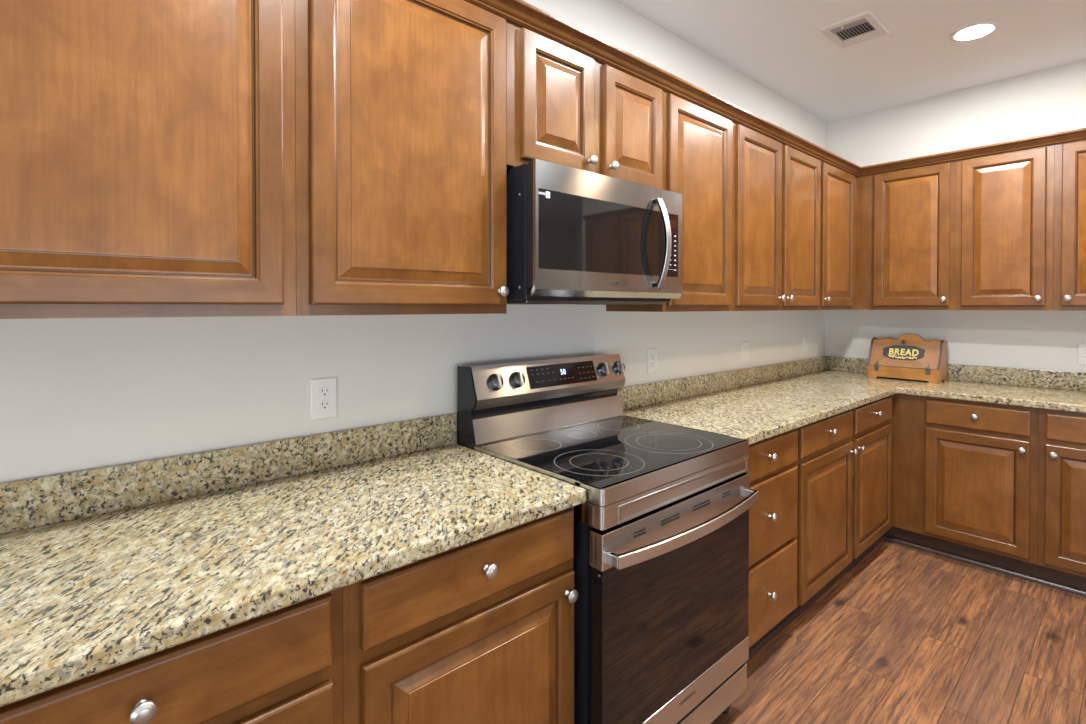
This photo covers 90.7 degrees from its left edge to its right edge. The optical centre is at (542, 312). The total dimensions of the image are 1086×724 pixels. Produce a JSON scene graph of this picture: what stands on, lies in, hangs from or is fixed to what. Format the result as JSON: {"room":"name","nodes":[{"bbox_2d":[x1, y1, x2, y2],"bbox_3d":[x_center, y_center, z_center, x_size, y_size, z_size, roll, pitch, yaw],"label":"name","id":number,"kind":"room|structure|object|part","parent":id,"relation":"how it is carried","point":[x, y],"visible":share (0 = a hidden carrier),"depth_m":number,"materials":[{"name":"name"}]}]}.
{"room":"kitchen","nodes":[
{"label":"kitchen","id":0,"kind":"room"},
{"bbox_2d":[0,0,825,482],"bbox_3d":[-0.493,0.002,1.797,7.200,2.838,0.100,-1,1,-42],"label":"wall","id":1,"kind":"structure","parent":0,"point":[76,394],"depth_m":1.58,"materials":[{"name":"white paint"}]},
{"bbox_2d":[0,0,295,318],"bbox_3d":[-0.896,-0.449,1.127,0.634,0.917,0.356,-1,1,-42],"label":"upper cabinet","id":2,"kind":"object","parent":1,"relation":"attached to","point":[148,168],"visible":1,"depth_m":1.04,"materials":[{"name":"brown wood"}]},
{"bbox_2d":[0,413,456,533],"bbox_3d":[-0.783,0.411,1.461,1.274,0.105,0.020,-1,1,-42],"label":"backsplash","id":3,"kind":"structure","parent":1,"relation":"attached to","point":[27,503],"depth_m":1.37,"materials":[{"name":"stone"}]},
{"bbox_2d":[310,377,336,420],"bbox_3d":[-0.648,0.255,1.589,0.077,0.122,0.009,-1,1,-42],"label":"power outlet","id":4,"kind":"object","parent":1,"relation":"attached to","point":[323,391],"visible":1,"depth_m":1.58,"materials":[{"name":"white plastic"}]},
{"bbox_2d":[319,401,330,409],"bbox_3d":[-0.646,0.275,1.587,0.034,0.026,0.003,-1,1,-42],"label":"receptacle","id":5,"kind":"object","parent":4,"relation":"attached to","point":[323,405],"depth_m":1.59,"materials":[{"name":"white plastic"}]},
{"bbox_2d":[319,387,330,396],"bbox_3d":[-0.646,0.236,1.587,0.034,0.026,0.003,-1,1,-42],"label":"receptacle","id":6,"kind":"object","parent":4,"relation":"attached to","point":[323,391],"depth_m":1.59,"materials":[{"name":"white plastic"}]},
{"bbox_2d":[295,0,508,315],"bbox_3d":[-0.428,-0.454,1.544,0.617,0.917,0.356,-1,1,-42],"label":"upper cabinet","id":7,"kind":"object","parent":1,"relation":"attached to","point":[401,126],"visible":0.98,"depth_m":1.40,"materials":[{"name":"brown wood"}]},
{"bbox_3d":[-0.330,-0.454,1.446,0.448,0.742,0.016,-1,1,-42],"label":"panel","id":8,"kind":"part","parent":7,"relation":"part of","materials":[{"name":"brown wood"}]},
{"bbox_3d":[-0.119,-0.063,1.605,0.033,0.033,0.030,-1,1,-42],"label":"knob","id":9,"kind":"part","parent":7,"relation":"part of","materials":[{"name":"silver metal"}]},
{"bbox_2d":[506,20,662,188],"bbox_3d":[0.103,-0.689,2.015,0.804,0.457,0.356,-1,1,-42],"label":"upper cabinet","id":10,"kind":"object","parent":1,"relation":"attached to","point":[565,106],"visible":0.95,"depth_m":1.84,"materials":[{"name":"brown wood"}]},
{"bbox_3d":[0.055,-0.689,1.787,0.325,0.406,0.018,-1,1,-42],"label":"door","id":11,"kind":"part","parent":10,"relation":"part of","materials":[{"name":"brown wood"}]},
{"bbox_3d":[0.055,-0.689,1.787,0.199,0.280,0.016,-1,1,-42],"label":"panel","id":12,"kind":"part","parent":10,"relation":"part of","materials":[{"name":"brown wood"}]},
{"bbox_3d":[0.172,-0.527,1.861,0.033,0.033,0.030,-1,1,-42],"label":"knob","id":13,"kind":"part","parent":10,"relation":"part of","materials":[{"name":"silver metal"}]},
{"bbox_2d":[507,159,681,304],"bbox_3d":[0.138,-0.242,1.964,0.751,0.426,0.482,-1,1,-42],"label":"microwave oven","id":14,"kind":"object","parent":10,"relation":"attached to","point":[575,236],"visible":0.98,"depth_m":1.74,"materials":[{"name":"silver metal"}]},
{"bbox_3d":[0.433,-0.251,1.945,0.027,0.326,0.062,-1,1,-42],"label":"handle","id":15,"kind":"part","parent":14,"relation":"part of","materials":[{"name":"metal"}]},
{"bbox_3d":[0.473,-0.253,2.028,0.113,0.238,0.010,-1,1,-42],"label":"control panel","id":16,"kind":"part","parent":14,"relation":"part of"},
{"bbox_3d":[0.256,-0.528,1.935,0.033,0.033,0.030,-1,1,-42],"label":"knob","id":17,"kind":"part","parent":10,"relation":"part of","materials":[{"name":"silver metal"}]},
{"bbox_3d":[0.348,-0.691,2.048,0.344,0.406,0.018,-1,1,-42],"label":"door","id":18,"kind":"part","parent":10,"relation":"part of","materials":[{"name":"brown wood"}]},
{"bbox_3d":[0.348,-0.691,2.048,0.218,0.280,0.016,-1,1,-42],"label":"panel","id":19,"kind":"part","parent":10,"relation":"part of","materials":[{"name":"brown wood"}]},
{"bbox_2d":[647,348,656,373],"bbox_3d":[0.541,0.239,2.649,0.077,0.122,0.009,-1,1,-42],"label":"power outlet","id":20,"kind":"object","parent":1,"relation":"attached to","point":[652,352],"visible":1,"depth_m":2.64,"materials":[{"name":"white plastic"}]},
{"bbox_2d":[606,91,731,311],"bbox_3d":[0.609,-0.464,2.469,0.551,0.917,0.356,-1,1,-42],"label":"upper cabinet","id":21,"kind":"object","parent":1,"relation":"attached to","point":[697,141],"visible":0.4,"depth_m":2.34,"materials":[{"name":"brown wood"}]},
{"bbox_3d":[0.700,-0.464,2.365,0.496,0.868,0.018,-1,1,-42],"label":"door","id":22,"kind":"part","parent":21,"relation":"part of","materials":[{"name":"brown wood"}]},
{"bbox_3d":[0.700,-0.464,2.365,0.370,0.742,0.016,-1,1,-42],"label":"panel","id":23,"kind":"part","parent":21,"relation":"part of","materials":[{"name":"brown wood"}]},
{"bbox_2d":[617,356,826,409],"bbox_3d":[1.208,0.392,3.237,2.507,0.105,0.020,-1,1,-42],"label":"backsplash","id":24,"kind":"structure","parent":1,"relation":"attached to","point":[634,396],"depth_m":2.98,"materials":[{"name":"stone"}]},
{"bbox_2d":[742,342,748,362],"bbox_3d":[1.233,0.242,3.265,0.077,0.122,0.010,-1,1,-42],"label":"light switch","id":25,"kind":"object","parent":1,"relation":"attached to","point":[745,345],"visible":1,"depth_m":3.26,"materials":[{"name":"white plastic"}]},
{"bbox_2d":[732,122,820,310],"bbox_3d":[1.198,-0.469,2.994,1.024,0.917,0.356,-1,1,-42],"label":"upper cabinet","id":26,"kind":"object","parent":1,"relation":"attached to","point":[776,186],"visible":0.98,"depth_m":2.80,"materials":[{"name":"brown wood"}]},
{"bbox_2d":[464,0,861,176],"bbox_3d":[0.557,-0.929,2.217,4.260,0.051,0.056,-1,1,-42],"label":"crown molding","id":27,"kind":"structure","parent":26,"relation":"attached to","point":[521,13],"depth_m":2.04,"materials":[{"name":"brown wood"}]},
{"bbox_3d":[1.101,-0.468,2.722,0.459,0.868,0.018,-1,1,-42],"label":"door","id":28,"kind":"part","parent":26,"relation":"part of","materials":[{"name":"brown wood"}]},
{"bbox_3d":[1.101,-0.468,2.722,0.333,0.742,0.016,-1,1,-42],"label":"panel","id":29,"kind":"part","parent":26,"relation":"part of","materials":[{"name":"brown wood"}]},
{"bbox_3d":[1.480,-0.471,3.059,0.466,0.868,0.018,-1,1,-42],"label":"door","id":30,"kind":"part","parent":26,"relation":"part of","materials":[{"name":"brown wood"}]},
{"bbox_3d":[1.480,-0.471,3.059,0.340,0.742,0.016,-1,1,-42],"label":"panel","id":31,"kind":"part","parent":26,"relation":"part of","materials":[{"name":"brown wood"}]},
{"bbox_2d":[803,337,807,353],"bbox_3d":[1.889,0.236,3.850,0.077,0.122,0.010,-1,1,-42],"label":"light switch","id":32,"kind":"object","parent":1,"relation":"attached to","point":[805,339],"visible":1,"depth_m":3.84,"materials":[{"name":"white plastic"}]},
{"bbox_2d":[818,162,855,309],"bbox_3d":[1.811,-0.475,3.541,0.617,0.917,0.356,-1,1,-42],"label":"upper cabinet","id":33,"kind":"object","parent":1,"relation":"attached to","point":[838,187],"visible":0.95,"depth_m":3.38,"materials":[{"name":"brown wood"}]},
{"bbox_3d":[1.883,-0.475,3.419,0.389,0.742,0.016,-1,1,-42],"label":"panel","id":34,"kind":"part","parent":33,"relation":"part of","materials":[{"name":"brown wood"}]},
{"bbox_2d":[616,0,1085,121],"bbox_3d":[2.361,-1.451,0.308,9.500,0.100,6.100,-1,1,-42],"label":"ceiling","id":35,"kind":"structure","parent":0,"point":[781,46],"depth_m":2.84,"materials":[{"name":"paint"}]},
{"bbox_2d":[820,10,889,47],"bbox_3d":[1.577,-1.417,2.713,0.300,0.019,0.224,-1,1,-42],"label":"ceiling vent","id":36,"kind":"object","parent":35,"relation":"in","point":[864,26],"visible":1,"depth_m":2.70,"materials":[{"name":"white metal"}]},
{"bbox_3d":[1.511,-1.420,2.654,0.055,0.006,0.156,-1,1,-42],"label":"damper plate","id":37,"kind":"part","parent":36,"relation":"part of","materials":[{"name":"white metal"}]},
{"bbox_3d":[1.643,-1.421,2.772,0.055,0.006,0.156,-1,1,-42],"label":"blank plate","id":38,"kind":"part","parent":36,"relation":"part of","materials":[{"name":"white metal"}]},
{"bbox_2d":[950,22,998,41],"bbox_3d":[2.191,-1.423,2.729,0.196,0.007,0.196,-1,1,-42],"label":"recessed light","id":39,"kind":"object","parent":35,"relation":"in","point":[975,31],"visible":1,"depth_m":2.72,"materials":[{"name":"white ceramic"}]},
{"bbox_2d":[711,540,1085,723],"bbox_3d":[2.361,1.487,0.339,9.500,0.100,6.100,-1,1,-42],"label":"floor","id":40,"kind":"structure","parent":0,"point":[907,635],"depth_m":2.23,"materials":[{"name":"brown wood"}]},
{"bbox_2d":[0,587,342,723],"bbox_3d":[-0.799,0.967,1.025,0.622,0.925,0.658,-1,1,-42],"label":"base cabinet","id":41,"kind":"object","parent":40,"relation":"on","point":[284,665],"visible":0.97,"depth_m":0.88,"materials":[{"name":"brown wood"}]},
{"bbox_3d":[-0.588,0.586,0.789,0.033,0.033,0.030,-1,1,-42],"label":"knob","id":42,"kind":"part","parent":41,"relation":"part of","materials":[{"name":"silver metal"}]},
{"bbox_3d":[-0.604,0.991,0.811,0.568,0.607,0.018,-1,1,-42],"label":"door","id":43,"kind":"part","parent":41,"relation":"part of","materials":[{"name":"brown wood"}]},
{"bbox_2d":[0,444,585,706],"bbox_3d":[-0.575,0.484,1.228,1.274,0.036,0.647,-1,1,-42],"label":"countertop","id":44,"kind":"structure","parent":41,"relation":"on","point":[83,597],"depth_m":1.06,"materials":[{"name":"stone"}]},
{"bbox_2d":[342,507,577,723],"bbox_3d":[-0.336,0.963,1.438,0.618,0.925,0.658,-1,1,-42],"label":"base cabinet","id":45,"kind":"object","parent":40,"relation":"on","point":[481,631],"visible":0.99,"depth_m":1.19,"materials":[{"name":"brown wood"}]},
{"bbox_3d":[-0.135,0.587,1.225,0.572,0.132,0.018,-1,1,-42],"label":"drawer","id":46,"kind":"part","parent":45,"relation":"part of","materials":[{"name":"brown wood"}]},
{"bbox_3d":[-0.135,0.987,1.230,0.572,0.607,0.018,-1,1,-42],"label":"door","id":47,"kind":"part","parent":45,"relation":"part of","materials":[{"name":"brown wood"}]},
{"bbox_3d":[-0.135,0.987,1.230,0.446,0.481,0.016,-1,1,-42],"label":"panel","id":48,"kind":"part","parent":45,"relation":"part of","materials":[{"name":"brown wood"}]},
{"bbox_3d":[-0.119,0.582,1.207,0.033,0.033,0.030,-1,1,-42],"label":"knob","id":49,"kind":"part","parent":45,"relation":"part of","materials":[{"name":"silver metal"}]},
{"bbox_3d":[0.072,0.728,1.379,0.033,0.033,0.030,-1,1,-42],"label":"knob","id":50,"kind":"part","parent":45,"relation":"part of","materials":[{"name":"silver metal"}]},
{"bbox_2d":[457,353,758,723],"bbox_3d":[0.241,0.802,1.865,0.783,1.236,0.750,-1,1,-42],"label":"electric range","id":51,"kind":"object","parent":40,"relation":"on","point":[661,559],"visible":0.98,"depth_m":1.66,"materials":[{"name":"silver metal"}]},
{"bbox_3d":[-0.161,0.243,1.858,0.059,0.057,0.035,-1,1,-42],"label":"control knob","id":52,"kind":"part","parent":51,"relation":"part of","materials":[{"name":"silver metal"}]},
{"bbox_3d":[-0.088,0.242,1.923,0.059,0.057,0.035,-1,1,-42],"label":"control knob","id":53,"kind":"part","parent":51,"relation":"part of","materials":[{"name":"silver metal"}]},
{"bbox_3d":[0.050,0.237,2.069,0.768,0.110,0.051,-1,1,-42],"label":"control panel","id":54,"kind":"part","parent":51,"relation":"part of","materials":[{"name":"metal"}]},
{"bbox_3d":[0.254,0.239,2.228,0.059,0.057,0.035,-1,1,-42],"label":"control knob","id":55,"kind":"part","parent":51,"relation":"part of","materials":[{"name":"silver metal"}]},
{"bbox_2d":[478,416,748,506],"bbox_3d":[0.247,0.472,1.848,0.773,0.046,0.581,-1,1,-42],"label":"cooktop","id":56,"kind":"object","parent":51,"relation":"in","point":[619,461],"depth_m":1.73,"materials":[{"name":"glass"}]},
{"bbox_3d":[0.327,0.238,2.293,0.059,0.057,0.035,-1,1,-42],"label":"control knob","id":57,"kind":"part","parent":51,"relation":"part of","materials":[{"name":"silver metal"}]},
{"bbox_3d":[0.407,0.529,1.669,0.771,0.060,0.098,-1,1,-42],"label":"panel","id":58,"kind":"part","parent":51,"relation":"part of","materials":[{"name":"metal"}]},
{"bbox_3d":[0.424,0.904,1.654,0.767,0.479,0.046,-1,1,-42],"label":"oven glass","id":59,"kind":"part","parent":51,"relation":"part of","materials":[{"name":"black glass"}]},
{"bbox_3d":[0.424,0.617,1.650,0.771,0.094,0.047,-1,1,-42],"label":"oven door","id":60,"kind":"part","parent":51,"relation":"part of","materials":[{"name":"metal"}]},
{"bbox_3d":[0.469,0.637,1.612,0.745,0.035,0.072,-1,1,-42],"label":"handle","id":61,"kind":"part","parent":51,"relation":"part of","materials":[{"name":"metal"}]},
{"bbox_3d":[0.424,1.290,1.658,0.767,0.091,0.039,-1,1,-42],"label":"storage drawer","id":62,"kind":"part","parent":51,"relation":"part of","materials":[{"name":"metal"}]},
{"bbox_2d":[745,429,797,647],"bbox_3d":[0.704,0.953,2.366,0.583,0.925,0.658,-1,1,-42],"label":"base cabinet","id":63,"kind":"object","parent":40,"relation":"on","point":[772,468],"visible":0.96,"depth_m":2.16,"materials":[{"name":"brown wood"}]},
{"bbox_3d":[0.896,0.579,2.144,0.540,0.139,0.018,-1,1,-42],"label":"drawer","id":64,"kind":"part","parent":63,"relation":"part of","materials":[{"name":"brown wood"}]},
{"bbox_3d":[0.896,1.132,2.150,0.540,0.293,0.018,-1,1,-42],"label":"drawer","id":65,"kind":"part","parent":63,"relation":"part of","materials":[{"name":"brown wood"}]},
{"bbox_3d":[0.912,1.126,2.132,0.033,0.033,0.030,-1,1,-42],"label":"knob","id":66,"kind":"part","parent":63,"relation":"part of","materials":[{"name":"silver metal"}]},
{"bbox_3d":[0.912,0.813,2.129,0.033,0.033,0.030,-1,1,-42],"label":"knob","id":67,"kind":"part","parent":63,"relation":"part of","materials":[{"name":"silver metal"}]},
{"bbox_3d":[0.912,0.573,2.126,0.033,0.033,0.030,-1,1,-42],"label":"knob","id":68,"kind":"part","parent":63,"relation":"part of","materials":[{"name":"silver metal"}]},
{"bbox_3d":[0.896,0.819,2.147,0.540,0.304,0.018,-1,1,-42],"label":"drawer","id":69,"kind":"part","parent":63,"relation":"part of","materials":[{"name":"brown wood"}]},
{"bbox_2d":[746,535,883,661],"bbox_3d":[1.375,1.399,2.677,1.982,0.026,0.019,-1,1,-42],"label":"baseboard","id":70,"kind":"structure","parent":40,"relation":"on","point":[796,612],"depth_m":2.52,"materials":[{"name":"brown wood"}]},
{"bbox_2d":[795,395,891,607],"bbox_3d":[1.419,0.946,3.003,1.331,0.925,0.658,-1,1,-42],"label":"base cabinet","id":71,"kind":"object","parent":40,"relation":"on","point":[844,463],"visible":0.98,"depth_m":2.65,"materials":[{"name":"brown wood"}]},
{"bbox_3d":[1.359,0.977,2.562,0.613,0.622,0.018,-1,1,-42],"label":"door","id":72,"kind":"part","parent":71,"relation":"part of","materials":[{"name":"brown wood"}]},
{"bbox_3d":[1.359,0.572,2.557,0.613,0.134,0.018,-1,1,-42],"label":"drawer","id":73,"kind":"part","parent":71,"relation":"part of","materials":[{"name":"brown wood"}]},
{"bbox_3d":[1.359,0.977,2.562,0.487,0.496,0.016,-1,1,-42],"label":"panel","id":74,"kind":"part","parent":71,"relation":"part of","materials":[{"name":"brown wood"}]},
{"bbox_3d":[1.375,0.566,2.539,0.033,0.033,0.030,-1,1,-42],"label":"knob","id":75,"kind":"part","parent":71,"relation":"part of","materials":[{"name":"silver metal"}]},
{"bbox_2d":[623,370,1085,444],"bbox_3d":[1.924,0.471,2.450,2.528,0.036,2.149,-1,1,-42],"label":"countertop","id":76,"kind":"structure","parent":71,"relation":"on","point":[754,413],"depth_m":2.80,"materials":[{"name":"stone"}]},
{"bbox_2d":[867,334,947,383],"bbox_3d":[2.398,0.291,3.542,0.205,0.300,0.403,-1,1,-41],"label":"bread box","id":77,"kind":"object","parent":76,"relation":"on","point":[910,356],"visible":1,"depth_m":3.48,"materials":[{"name":"orange wood"}]},
{"bbox_3d":[2.359,0.279,3.508,0.083,0.164,0.377,-1,1,-41],"label":"lid","id":78,"kind":"part","parent":77,"relation":"part of","materials":[{"name":"brown wood"}]},
{"bbox_3d":[2.388,0.196,3.532,0.010,0.016,0.377,-1,1,-41],"label":"rail","id":79,"kind":"part","parent":77,"relation":"part of","materials":[{"name":"orange wood"}]},
{"bbox_3d":[2.528,0.309,3.396,0.200,0.267,0.012,-1,1,-41],"label":"panel","id":80,"kind":"part","parent":77,"relation":"part of","materials":[{"name":"orange wood"}]},
{"bbox_3d":[1.582,0.710,2.725,0.033,0.033,0.030,-1,1,-42],"label":"knob","id":81,"kind":"part","parent":71,"relation":"part of","materials":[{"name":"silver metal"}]},
{"bbox_3d":[1.845,0.972,2.995,0.593,0.622,0.018,-1,1,-42],"label":"door","id":82,"kind":"part","parent":71,"relation":"part of","materials":[{"name":"brown wood"}]},
{"bbox_3d":[1.845,0.568,2.990,0.593,0.132,0.018,-1,1,-42],"label":"drawer","id":83,"kind":"part","parent":71,"relation":"part of","materials":[{"name":"brown wood"}]},
{"bbox_3d":[1.845,0.972,2.995,0.467,0.496,0.016,-1,1,-42],"label":"panel","id":84,"kind":"part","parent":71,"relation":"part of","materials":[{"name":"brown wood"}]},
{"bbox_2d":[885,393,1038,576],"bbox_3d":[2.327,0.942,3.407,0.658,0.925,1.259,-1,1,-42],"label":"base cabinet","id":85,"kind":"object","parent":40,"relation":"on","point":[965,473],"visible":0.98,"depth_m":2.95,"materials":[{"name":"brown wood"}]},
{"bbox_3d":[2.341,0.568,2.915,0.030,0.033,0.033,-1,1,-42],"label":"knob","id":86,"kind":"part","parent":85,"relation":"part of","materials":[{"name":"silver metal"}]},
{"bbox_3d":[2.359,0.969,2.935,0.016,0.481,0.324,-1,1,-42],"label":"panel","id":87,"kind":"part","parent":85,"relation":"part of","materials":[{"name":"brown wood"}]},
{"bbox_3d":[2.359,0.969,2.935,0.018,0.607,0.450,-1,1,-42],"label":"door","id":88,"kind":"part","parent":85,"relation":"part of","materials":[{"name":"brown wood"}]},
{"bbox_3d":[2.359,0.574,2.931,0.018,0.133,0.450,-1,1,-42],"label":"drawer","id":89,"kind":"part","parent":85,"relation":"part of","materials":[{"name":"brown wood"}]},
{"bbox_3d":[2.471,0.713,2.771,0.030,0.033,0.033,-1,1,-42],"label":"knob","id":90,"kind":"part","parent":85,"relation":"part of","materials":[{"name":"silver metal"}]},
{"bbox_2d":[883,534,1085,596],"bbox_3d":[2.631,1.398,2.744,0.019,0.026,1.592,-1,1,-42],"label":"baseboard","id":91,"kind":"structure","parent":40,"relation":"on","point":[1074,590],"depth_m":2.94,"materials":[{"name":"brown wood"}]},
{"bbox_2d":[1038,408,1085,589],"bbox_3d":[3.035,0.950,2.613,0.658,0.925,0.865,-1,1,-42],"label":"base cabinet","id":92,"kind":"object","parent":40,"relation":"on","point":[1062,434],"visible":0.99,"depth_m":2.68,"materials":[{"name":"brown wood"}]},
{"bbox_3d":[2.550,0.714,2.683,0.030,0.033,0.033,-1,1,-42],"label":"knob","id":93,"kind":"part","parent":92,"relation":"part of","materials":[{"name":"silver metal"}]},
{"bbox_3d":[2.681,0.972,2.575,0.018,0.607,0.400,-1,1,-42],"label":"door","id":94,"kind":"part","parent":92,"relation":"part of","materials":[{"name":"brown wood"}]},
{"bbox_3d":[2.681,0.577,2.571,0.018,0.133,0.400,-1,1,-42],"label":"drawer","id":95,"kind":"part","parent":92,"relation":"part of","materials":[{"name":"brown wood"}]},
{"bbox_3d":[2.681,0.972,2.575,0.016,0.481,0.274,-1,1,-42],"label":"panel","id":96,"kind":"part","parent":92,"relation":"part of","materials":[{"name":"brown wood"}]},
{"bbox_2d":[825,60,1085,371],"bbox_3d":[3.328,-0.009,2.846,0.100,2.838,3.420,-1,1,-42],"label":"wall","id":97,"kind":"structure","parent":0,"point":[1052,100],"depth_m":3.42,"materials":[{"name":"white paint"}]},
{"bbox_2d":[855,161,955,309],"bbox_3d":[2.305,-0.476,3.644,0.356,0.917,0.852,-1,1,-42],"label":"upper cabinet","id":98,"kind":"object","parent":97,"relation":"attached to","point":[906,218],"visible":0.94,"depth_m":3.41,"materials":[{"name":"brown wood"}]},
{"bbox_3d":[2.331,-0.475,3.407,0.016,0.742,0.283,-1,1,-42],"label":"panel","id":99,"kind":"part","parent":98,"relation":"part of","materials":[{"name":"brown wood"}]},
{"bbox_3d":[2.431,-0.081,3.263,0.030,0.033,0.033,-1,1,-42],"label":"knob","id":100,"kind":"part","parent":98,"relation":"part of","materials":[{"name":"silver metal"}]},
{"bbox_2d":[827,356,1085,390],"bbox_3d":[2.860,0.392,3.283,0.020,0.105,2.149,-1,1,-42],"label":"backsplash","id":101,"kind":"structure","parent":97,"relation":"attached to","point":[1067,380],"depth_m":3.30,"materials":[{"name":"stone"}]},
{"bbox_2d":[955,145,1054,309],"bbox_3d":[2.732,-0.471,3.166,0.356,0.917,0.429,-1,1,-42],"label":"upper cabinet","id":102,"kind":"object","parent":97,"relation":"attached to","point":[1005,201],"visible":0.98,"depth_m":3.06,"materials":[{"name":"brown wood"}]},
{"bbox_3d":[2.627,-0.471,3.075,0.016,0.742,0.244,-1,1,-42],"label":"panel","id":103,"kind":"part","parent":102,"relation":"part of","materials":[{"name":"brown wood"}]},
{"bbox_3d":[2.715,-0.077,2.945,0.030,0.033,0.033,-1,1,-42],"label":"knob","id":104,"kind":"part","parent":102,"relation":"part of","materials":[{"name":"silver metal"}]},
{"bbox_2d":[1053,139,1085,310],"bbox_3d":[3.155,-0.466,2.691,0.356,0.917,0.843,-1,1,-42],"label":"upper cabinet","id":105,"kind":"object","parent":97,"relation":"attached to","point":[1069,252],"visible":1,"depth_m":2.86,"materials":[{"name":"brown wood"}]},
{"bbox_3d":[2.792,-0.076,2.857,0.030,0.033,0.033,-1,1,-42],"label":"knob","id":106,"kind":"part","parent":105,"relation":"part of","materials":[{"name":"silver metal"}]},
{"bbox_3d":[2.916,-0.468,2.751,0.016,0.742,0.246,-1,1,-42],"label":"panel","id":107,"kind":"part","parent":105,"relation":"part of","materials":[{"name":"brown wood"}]},
{"bbox_2d":[1078,343,1085,364],"bbox_3d":[3.084,0.239,3.039,0.009,0.122,0.077,-1,1,-42],"label":"power outlet","id":108,"kind":"object","parent":97,"relation":"attached to","point":[1081,347],"visible":1,"depth_m":3.06,"materials":[{"name":"white plastic"}]},
{"bbox_3d":[3.752,-0.459,2.021,0.356,0.917,0.949,-1,1,-42],"label":"upper cabinet","id":109,"kind":"object","parent":97,"relation":"attached to","visible":0},
{"bbox_2d":[857,128,1085,176],"bbox_3d":[3.032,-0.933,2.600,0.056,0.051,2.780,-1,1,-42],"label":"crown molding","id":110,"kind":"structure","parent":109,"relation":"attached to","point":[1077,134],"depth_m":3.13,"materials":[{"name":"brown wood"}]}
]}

